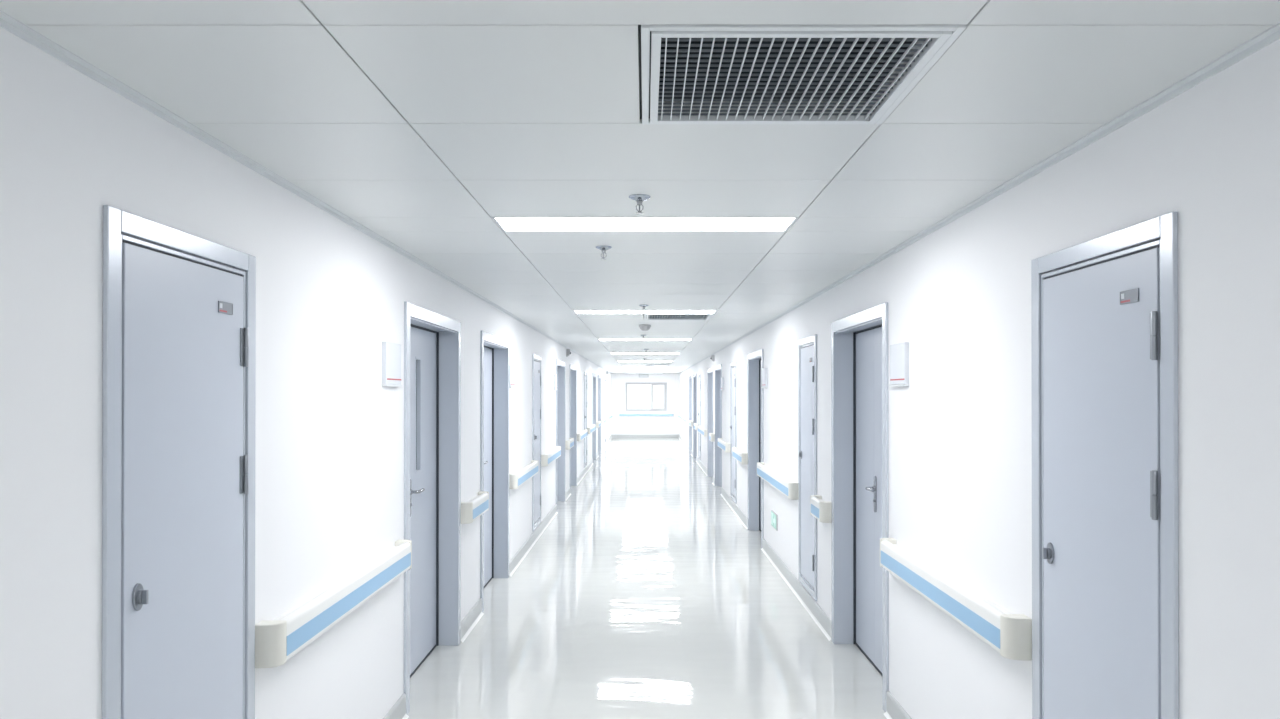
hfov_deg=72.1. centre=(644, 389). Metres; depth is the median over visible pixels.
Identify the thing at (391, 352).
name sign
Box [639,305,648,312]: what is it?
sprinkler
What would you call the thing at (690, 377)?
door
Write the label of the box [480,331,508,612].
door
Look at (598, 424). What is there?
handrail
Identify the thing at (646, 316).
ceiling vent
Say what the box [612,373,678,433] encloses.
wall
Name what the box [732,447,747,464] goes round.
handrail
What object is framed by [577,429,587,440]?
handrail
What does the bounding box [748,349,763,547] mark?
door
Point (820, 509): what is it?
handrail
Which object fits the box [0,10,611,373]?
trim
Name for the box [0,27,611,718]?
wall
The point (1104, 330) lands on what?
door
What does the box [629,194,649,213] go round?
sprinkler
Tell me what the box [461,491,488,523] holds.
handrail
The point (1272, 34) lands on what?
trim
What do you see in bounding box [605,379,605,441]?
door
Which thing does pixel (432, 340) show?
door
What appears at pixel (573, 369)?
door
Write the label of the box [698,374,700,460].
door
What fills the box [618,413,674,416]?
handrail
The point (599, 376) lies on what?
door
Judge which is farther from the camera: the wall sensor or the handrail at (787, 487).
the wall sensor
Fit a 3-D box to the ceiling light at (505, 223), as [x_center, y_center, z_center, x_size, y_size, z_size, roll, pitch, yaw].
[0.000,-0.734,3.781,1.266,0.057,0.309,0,0,0]
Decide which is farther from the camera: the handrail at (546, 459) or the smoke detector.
the handrail at (546, 459)
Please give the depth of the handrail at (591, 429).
19.09 m
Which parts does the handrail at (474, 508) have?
rail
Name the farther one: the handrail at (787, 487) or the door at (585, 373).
the door at (585, 373)
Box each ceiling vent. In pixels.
[641,25,965,123]
[644,314,713,319]
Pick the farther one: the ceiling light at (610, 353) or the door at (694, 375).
the door at (694, 375)
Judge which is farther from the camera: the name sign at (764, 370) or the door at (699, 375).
the door at (699, 375)
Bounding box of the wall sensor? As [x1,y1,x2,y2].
[566,349,570,356]
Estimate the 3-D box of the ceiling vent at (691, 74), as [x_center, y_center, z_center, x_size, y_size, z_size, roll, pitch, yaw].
[0.313,-0.916,2.049,0.642,0.418,0.626,0,0,0]
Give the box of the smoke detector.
[639,325,650,330]
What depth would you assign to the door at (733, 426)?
12.42 m
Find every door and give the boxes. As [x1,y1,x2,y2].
[102,205,255,718]
[404,302,460,714]
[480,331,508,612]
[532,354,540,531]
[556,359,564,504]
[570,364,576,492]
[584,372,586,467]
[592,373,595,458]
[598,375,600,454]
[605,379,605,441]
[689,375,691,450]
[693,374,696,456]
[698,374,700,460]
[708,367,712,482]
[715,364,721,486]
[730,362,736,503]
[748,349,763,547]
[798,334,816,600]
[831,302,888,711]
[1031,211,1178,718]
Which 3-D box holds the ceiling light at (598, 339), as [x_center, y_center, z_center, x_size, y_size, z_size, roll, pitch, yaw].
[0.000,-0.698,11.971,1.266,0.057,0.309,0,0,0]
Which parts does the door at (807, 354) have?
frame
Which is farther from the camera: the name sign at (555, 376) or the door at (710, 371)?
the door at (710, 371)
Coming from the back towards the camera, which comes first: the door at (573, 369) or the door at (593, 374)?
the door at (593, 374)
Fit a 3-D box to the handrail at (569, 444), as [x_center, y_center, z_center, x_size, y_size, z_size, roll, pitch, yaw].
[-1.199,0.865,13.996,0.081,0.138,0.880,0,0,0]
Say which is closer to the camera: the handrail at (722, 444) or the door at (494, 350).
the door at (494, 350)
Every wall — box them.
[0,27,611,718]
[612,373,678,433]
[679,39,1279,718]
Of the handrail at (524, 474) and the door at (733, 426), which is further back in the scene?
the door at (733, 426)
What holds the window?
in the wall at (621, 424)
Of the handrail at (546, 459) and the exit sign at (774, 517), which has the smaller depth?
the exit sign at (774, 517)
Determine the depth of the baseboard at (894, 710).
7.11 m
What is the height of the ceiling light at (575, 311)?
0.057 m
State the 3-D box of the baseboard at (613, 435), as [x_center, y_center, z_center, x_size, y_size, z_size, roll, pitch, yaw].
[0.011,1.742,32.586,2.474,0.120,0.014,0,0,0]
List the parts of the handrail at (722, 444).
rail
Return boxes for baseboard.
[383,435,611,718]
[612,434,678,437]
[679,435,911,718]
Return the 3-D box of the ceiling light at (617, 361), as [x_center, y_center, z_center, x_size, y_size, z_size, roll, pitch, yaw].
[0.000,-0.662,20.161,1.266,0.057,0.309,0,0,0]
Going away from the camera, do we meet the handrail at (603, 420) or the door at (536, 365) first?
the door at (536, 365)
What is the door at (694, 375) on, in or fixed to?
in the wall at (960, 432)
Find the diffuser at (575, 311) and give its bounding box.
[575,311,714,312]
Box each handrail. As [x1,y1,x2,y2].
[255,540,411,667]
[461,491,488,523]
[509,460,538,488]
[541,446,560,465]
[565,438,573,449]
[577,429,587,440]
[587,424,594,433]
[596,421,600,427]
[601,417,606,423]
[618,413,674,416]
[678,413,688,423]
[698,426,707,436]
[709,433,714,441]
[718,438,730,452]
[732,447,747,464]
[757,462,797,499]
[810,495,830,522]
[880,538,1031,660]
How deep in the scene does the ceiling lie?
2.41 m
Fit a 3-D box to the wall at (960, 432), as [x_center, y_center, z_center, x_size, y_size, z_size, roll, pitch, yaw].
[1.412,0.526,13.298,0.300,2.384,38.600,0,0,0]
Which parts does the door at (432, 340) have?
vision panel, lever handle, vision frame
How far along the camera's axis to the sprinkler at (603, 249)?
4.35 m
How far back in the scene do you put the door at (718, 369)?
15.67 m
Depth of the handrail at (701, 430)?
18.07 m
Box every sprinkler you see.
[595,246,611,259]
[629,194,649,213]
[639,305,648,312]
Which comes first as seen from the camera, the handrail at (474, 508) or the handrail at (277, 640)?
the handrail at (277, 640)
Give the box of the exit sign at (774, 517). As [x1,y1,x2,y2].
[771,510,777,530]
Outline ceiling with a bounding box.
[0,0,1279,372]
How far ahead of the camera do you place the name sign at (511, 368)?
8.03 m
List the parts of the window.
sash, sash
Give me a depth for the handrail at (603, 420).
25.18 m
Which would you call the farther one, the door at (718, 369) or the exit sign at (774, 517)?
the door at (718, 369)
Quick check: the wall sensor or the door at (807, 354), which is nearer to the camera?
the door at (807, 354)
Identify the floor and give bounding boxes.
[408,438,886,718]
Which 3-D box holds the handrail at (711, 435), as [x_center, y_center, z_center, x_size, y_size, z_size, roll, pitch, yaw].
[1.221,0.874,15.976,0.081,0.138,0.420,0,0,0]
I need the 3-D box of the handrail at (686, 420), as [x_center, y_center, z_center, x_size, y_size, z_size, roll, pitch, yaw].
[1.221,0.928,28.271,0.081,0.138,6.450,0,0,0]
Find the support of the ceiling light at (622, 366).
attached to the ceiling
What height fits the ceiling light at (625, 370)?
0.057 m
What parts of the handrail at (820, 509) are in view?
rail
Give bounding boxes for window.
[626,383,666,410]
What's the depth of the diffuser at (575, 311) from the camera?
7.84 m
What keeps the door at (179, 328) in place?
in the wall at (329, 436)
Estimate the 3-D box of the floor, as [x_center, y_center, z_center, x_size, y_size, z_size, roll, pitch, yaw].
[0.011,1.778,13.292,3.102,0.120,39.000,0,0,0]
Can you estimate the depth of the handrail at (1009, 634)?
3.28 m
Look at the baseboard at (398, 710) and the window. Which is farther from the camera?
the window
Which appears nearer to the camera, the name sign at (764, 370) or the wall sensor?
the name sign at (764, 370)
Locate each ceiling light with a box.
[491,217,798,230]
[573,310,716,313]
[598,339,691,339]
[610,353,679,353]
[617,361,672,361]
[622,366,667,366]
[625,370,664,370]
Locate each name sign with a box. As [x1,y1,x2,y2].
[382,342,401,385]
[509,365,514,387]
[554,374,556,389]
[762,368,767,387]
[889,342,908,386]
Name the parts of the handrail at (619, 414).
rail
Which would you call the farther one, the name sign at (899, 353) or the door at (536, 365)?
the door at (536, 365)
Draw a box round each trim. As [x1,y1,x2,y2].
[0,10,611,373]
[679,22,1279,373]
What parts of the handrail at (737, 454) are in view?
rail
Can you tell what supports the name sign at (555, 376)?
attached to the wall at (329, 436)
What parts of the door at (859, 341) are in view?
lever handle, vision frame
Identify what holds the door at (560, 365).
in the wall at (329, 436)
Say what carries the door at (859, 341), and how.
in the wall at (960, 432)

